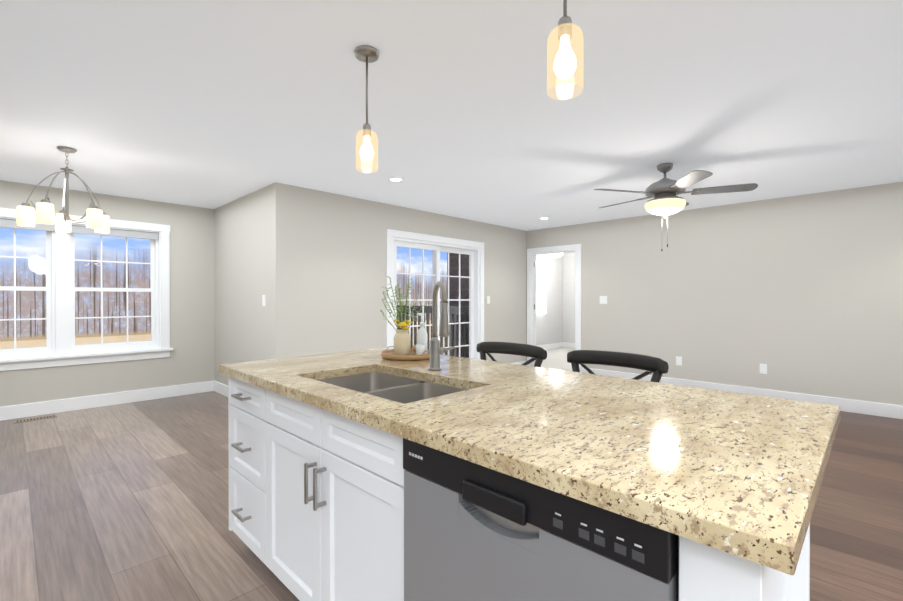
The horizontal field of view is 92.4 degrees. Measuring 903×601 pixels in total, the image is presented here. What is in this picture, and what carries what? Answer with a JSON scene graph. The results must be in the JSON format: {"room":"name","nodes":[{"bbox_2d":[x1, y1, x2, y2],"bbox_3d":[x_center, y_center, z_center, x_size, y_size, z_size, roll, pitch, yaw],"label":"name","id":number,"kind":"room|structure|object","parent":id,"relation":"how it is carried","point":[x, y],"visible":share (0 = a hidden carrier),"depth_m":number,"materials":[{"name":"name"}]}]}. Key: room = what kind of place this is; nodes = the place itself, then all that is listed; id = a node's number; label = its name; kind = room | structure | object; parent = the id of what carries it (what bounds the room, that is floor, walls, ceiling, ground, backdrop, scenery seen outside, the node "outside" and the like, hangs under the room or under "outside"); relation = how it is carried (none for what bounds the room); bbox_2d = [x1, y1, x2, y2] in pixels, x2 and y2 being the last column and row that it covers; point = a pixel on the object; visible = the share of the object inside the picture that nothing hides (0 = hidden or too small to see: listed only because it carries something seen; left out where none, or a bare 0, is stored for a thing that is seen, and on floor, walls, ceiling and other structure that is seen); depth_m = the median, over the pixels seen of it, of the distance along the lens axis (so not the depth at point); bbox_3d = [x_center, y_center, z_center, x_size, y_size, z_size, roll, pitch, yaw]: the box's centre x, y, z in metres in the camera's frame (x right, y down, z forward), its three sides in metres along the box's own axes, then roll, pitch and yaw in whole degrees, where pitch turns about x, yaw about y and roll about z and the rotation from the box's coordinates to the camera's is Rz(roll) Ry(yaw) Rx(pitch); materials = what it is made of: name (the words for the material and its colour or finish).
{"room":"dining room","nodes":[
{"label":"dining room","id":0,"kind":"room"},
{"bbox_2d":[0,180,214,406],"bbox_3d":[-4.542,-0.001,4.574,0.200,2.440,3.970,0,0,44],"label":"wall","id":1,"kind":"structure","parent":0,"point":[190,359],"depth_m":5.37,"materials":[{"name":"grey paint"}]},
{"bbox_2d":[0,208,172,370],"bbox_3d":[-4.307,-0.114,4.771,0.260,1.655,2.080,0,0,44],"label":"window","id":2,"kind":"structure","parent":1,"relation":"in","point":[61,348],"depth_m":4.84,"materials":[{"name":"white wood"}]},
{"bbox_2d":[0,380,214,420],"bbox_3d":[-4.464,1.149,4.503,0.019,0.140,3.670,0,0,44],"label":"baseboard","id":3,"kind":"structure","parent":1,"relation":"attached to","point":[117,398],"depth_m":4.94,"materials":[{"name":"white wood"}]},
{"bbox_2d":[214,185,269,385],"bbox_3d":[-2.501,-0.004,5.248,1.770,2.440,0.150,0,0,44],"label":"wall","id":4,"kind":"structure","parent":0,"point":[242,269],"depth_m":5.11,"materials":[{"name":"grey paint"}]},
{"bbox_2d":[212,381,227,396],"bbox_3d":[-2.491,1.147,5.130,1.916,0.140,0.019,0,0,44],"label":"baseboard","id":5,"kind":"structure","parent":4,"relation":"attached to","point":[218,387],"depth_m":5.61,"materials":[{"name":"white wood"}]},
{"bbox_2d":[262,295,265,305],"bbox_3d":[-2.025,-0.001,4.670,0.075,0.120,0.008,0,0,44],"label":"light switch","id":6,"kind":"object","parent":4,"relation":"attached to","point":[263,300],"visible":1,"depth_m":4.66,"materials":[{"name":"white plastic"}]},
{"bbox_2d":[270,182,526,362],"bbox_3d":[-0.251,-0.007,6.172,0.150,2.440,4.620,0,0,44],"label":"wall","id":7,"kind":"structure","parent":0,"point":[327,269],"depth_m":5.08,"materials":[{"name":"grey paint"}]},
{"bbox_2d":[386,229,483,358],"bbox_3d":[-0.208,0.152,6.200,0.172,2.120,1.900,0,0,44],"label":"sliding door","id":8,"kind":"structure","parent":7,"relation":"attached to","point":[438,245],"depth_m":6.19,"materials":[{"name":"white"}]},
{"bbox_2d":[0,347,902,600],"bbox_3d":[1.381,1.258,4.199,9.190,0.085,11.720,0,0,44],"label":"floor","id":9,"kind":"structure","parent":0,"point":[125,502],"depth_m":2.53,"materials":[{"name":"brown wood"}]},
{"bbox_2d":[14,415,56,422],"bbox_3d":[-4.265,1.216,4.441,0.110,0.008,0.320,0,0,44],"label":"floor vent","id":10,"kind":"object","parent":9,"relation":"in","point":[34,419],"visible":1,"depth_m":4.42,"materials":[{"name":"beige metal"}]},
{"bbox_2d":[476,342,546,366],"bbox_3d":[0.209,0.741,2.423,0.498,0.978,0.488,0,0,44],"label":"stool","id":11,"kind":"object","parent":9,"relation":"on","point":[533,352],"visible":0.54,"depth_m":2.55,"materials":[{"name":"black"}]},
{"bbox_2d":[219,371,809,600],"bbox_3d":[-0.119,0.794,1.589,2.161,0.876,0.683,0,0,44],"label":"kitchen island","id":12,"kind":"object","parent":9,"relation":"on","point":[367,475],"depth_m":1.09,"materials":[{"name":"wood"},{"name":"painted wood"},{"name":"brushed nickel"}]},
{"bbox_2d":[219,347,839,578],"bbox_3d":[0.012,0.335,1.717,2.236,0.040,1.036,0,0,44],"label":"island countertop","id":13,"kind":"structure","parent":12,"relation":"on","point":[747,471],"depth_m":1.04,"materials":[{"name":"beige stone"}]},
{"bbox_2d":[311,367,462,402],"bbox_3d":[-0.261,0.449,1.743,0.791,0.213,0.471,0,0,44],"label":"sink","id":14,"kind":"object","parent":13,"relation":"in","point":[393,384],"depth_m":1.97,"materials":[{"name":"silver metal"}]},
{"bbox_2d":[380,276,429,360],"bbox_3d":[-0.236,0.090,2.388,0.321,0.443,0.314,0,0,44],"label":"decorative tray","id":15,"kind":"object","parent":13,"relation":"on","point":[405,351],"visible":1,"depth_m":2.35,"materials":[{"name":"brown wood"}]},
{"bbox_2d":[428,281,454,370],"bbox_3d":[-0.033,0.114,1.935,0.165,0.399,0.164,0,0,44],"label":"faucet","id":16,"kind":"object","parent":13,"relation":"on","point":[436,350],"visible":0.98,"depth_m":1.94,"materials":[{"name":"silver metal"}]},
{"bbox_2d":[567,350,668,382],"bbox_3d":[0.659,0.743,1.982,0.498,0.978,0.488,0,0,44],"label":"stool","id":17,"kind":"object","parent":9,"relation":"on","point":[657,367],"visible":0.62,"depth_m":2.10,"materials":[{"name":"black"}]},
{"bbox_2d":[0,0,902,230],"bbox_3d":[0.233,-1.265,3.018,9.190,0.100,8.440,0,0,44],"label":"ceiling","id":18,"kind":"structure","parent":0,"point":[212,104],"depth_m":2.62,"materials":[{"name":"white paint"}]},
{"bbox_2d":[16,146,109,233],"bbox_3d":[-3.095,-0.896,3.477,0.552,0.640,0.570,0,0,44],"label":"chandelier","id":19,"kind":"object","parent":18,"relation":"hanging from","point":[97,220],"visible":1,"depth_m":3.41,"materials":[{"name":"white glass"}]},
{"bbox_2d":[354,45,378,172],"bbox_3d":[-0.413,-0.923,2.111,0.120,0.575,0.120,0,0,44],"label":"pendant light","id":20,"kind":"object","parent":18,"relation":"hanging from","point":[366,54],"visible":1,"depth_m":2.10,"materials":[{"name":"glass"}]},
{"bbox_2d":[388,177,402,181],"bbox_3d":[-0.562,-1.216,4.357,0.156,0.006,0.156,0,0,44],"label":"recessed light","id":21,"kind":"object","parent":18,"relation":"in","point":[394,179],"visible":0.98,"depth_m":4.35,"materials":[{"name":"white"}]},
{"bbox_2d":[547,0,583,99],"bbox_3d":[0.344,-0.920,1.312,0.120,0.575,0.120,0,0,44],"label":"pendant light","id":22,"kind":"object","parent":18,"relation":"hanging from","point":[564,63],"visible":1,"depth_m":1.30,"materials":[{"name":"glass"}]},
{"bbox_2d":[594,163,757,250],"bbox_3d":[1.935,-0.828,3.929,1.336,0.780,1.311,0,0,44],"label":"ceiling fan","id":23,"kind":"object","parent":18,"relation":"hanging from","point":[666,200],"visible":1,"depth_m":3.76,"materials":[{"name":"grey metal"}]},
{"bbox_2d":[536,254,562,345],"bbox_3d":[1.633,-0.022,9.857,0.120,2.440,3.280,0,0,44],"label":"wall","id":24,"kind":"structure","parent":0,"point":[549,327],"depth_m":10.61,"materials":[{"name":"white paint"}]},
{"bbox_2d":[447,253,468,357],"bbox_3d":[1.774,0.000,9.272,1.300,4.400,4.158,0,0,44],"label":"siding","id":25,"kind":"object","parent":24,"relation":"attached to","point":[454,269],"depth_m":7.99,"materials":[{"name":"black"}]},
{"bbox_2d":[536,262,574,349],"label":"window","id":26,"kind":"structure","parent":24,"relation":"in","point":[540,311],"depth_m":10.36,"materials":[{"name":"white"}]},
{"bbox_2d":[563,252,574,342],"bbox_3d":[3.966,-0.023,9.950,3.320,2.440,0.120,0,0,44],"label":"wall","id":27,"kind":"structure","parent":0,"point":[569,297],"depth_m":10.86,"materials":[{"name":"white paint"}]},
{"bbox_2d":[527,182,902,405],"bbox_3d":[3.902,-0.004,5.250,7.070,2.440,0.120,0,0,44],"label":"wall","id":28,"kind":"structure","parent":0,"point":[802,294],"depth_m":5.29,"materials":[{"name":"grey paint"}]},
{"bbox_2d":[527,244,580,371],"bbox_3d":[1.756,0.148,7.354,1.040,2.120,0.162,0,0,44],"label":"door frame","id":29,"kind":"structure","parent":28,"relation":"attached to","point":[531,318],"depth_m":7.44,"materials":[{"name":"white wood"}]},
{"bbox_2d":[600,296,606,303],"bbox_3d":[2.347,-0.009,6.685,0.120,0.120,0.008,0,0,44],"label":"light switch","id":30,"kind":"object","parent":28,"relation":"attached to","point":[603,299],"visible":1,"depth_m":6.68,"materials":[{"name":"white plastic"}]},
{"bbox_2d":[676,356,681,365],"bbox_3d":[3.118,0.829,5.933,0.075,0.120,0.008,0,0,44],"label":"electrical outlet","id":31,"kind":"object","parent":28,"relation":"attached to","point":[678,360],"visible":1,"depth_m":5.93,"materials":[{"name":"white plastic"}]},
{"bbox_2d":[581,367,902,418],"bbox_3d":[4.176,1.148,4.891,5.870,0.140,0.016,0,0,44],"label":"baseboard","id":32,"kind":"structure","parent":28,"relation":"attached to","point":[847,405],"depth_m":5.08,"materials":[{"name":"white wood"}]},
{"bbox_2d":[760,364,766,373],"bbox_3d":[3.796,0.831,5.268,0.075,0.120,0.008,0,0,44],"label":"electrical outlet","id":33,"kind":"object","parent":28,"relation":"attached to","point":[763,368],"visible":1,"depth_m":5.26,"materials":[{"name":"white plastic"}]},
{"bbox_3d":[2.734,-1.288,8.688,3.320,0.100,3.400,0,0,44],"label":"ceiling","id":34,"kind":"structure","parent":0,"visible":0},
{"bbox_2d":[549,253,562,256],"bbox_3d":[2.410,-1.117,9.959,0.330,0.249,0.330,0,0,44],"label":"bedroom ceiling light","id":35,"kind":"object","parent":34,"relation":"attached to","point":[557,255],"visible":0.31,"depth_m":9.86,"materials":[{"name":"white glass"}]},
{"label":"outside","id":36,"kind":"structure","parent":0,"visible":0},
{"bbox_2d":[0,321,444,354],"bbox_3d":[-15.339,3.049,21.948,39.530,0.100,90.000,0,0,44],"label":"ground","id":37,"kind":"structure","parent":36,"point":[78,341],"depth_m":32.00,"materials":[{"name":"beige plant"}]},
{"bbox_2d":[0,227,446,341],"bbox_3d":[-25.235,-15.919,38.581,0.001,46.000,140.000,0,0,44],"label":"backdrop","id":38,"kind":"structure","parent":36,"point":[86,307],"depth_m":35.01,"materials":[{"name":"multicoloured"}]},
{"bbox_3d":[-2.142,1.308,7.283,4.100,0.120,3.250,0,0,44],"label":"floor","id":39,"kind":"structure","parent":36,"visible":0},
{"bbox_2d":[397,305,468,357],"bbox_3d":[-1.075,0.669,8.383,4.020,1.150,0.140,0,0,44],"label":"deck railing","id":40,"kind":"object","parent":39,"relation":"on","point":[455,309],"depth_m":7.25,"materials":[{"name":"grey"}]}
]}

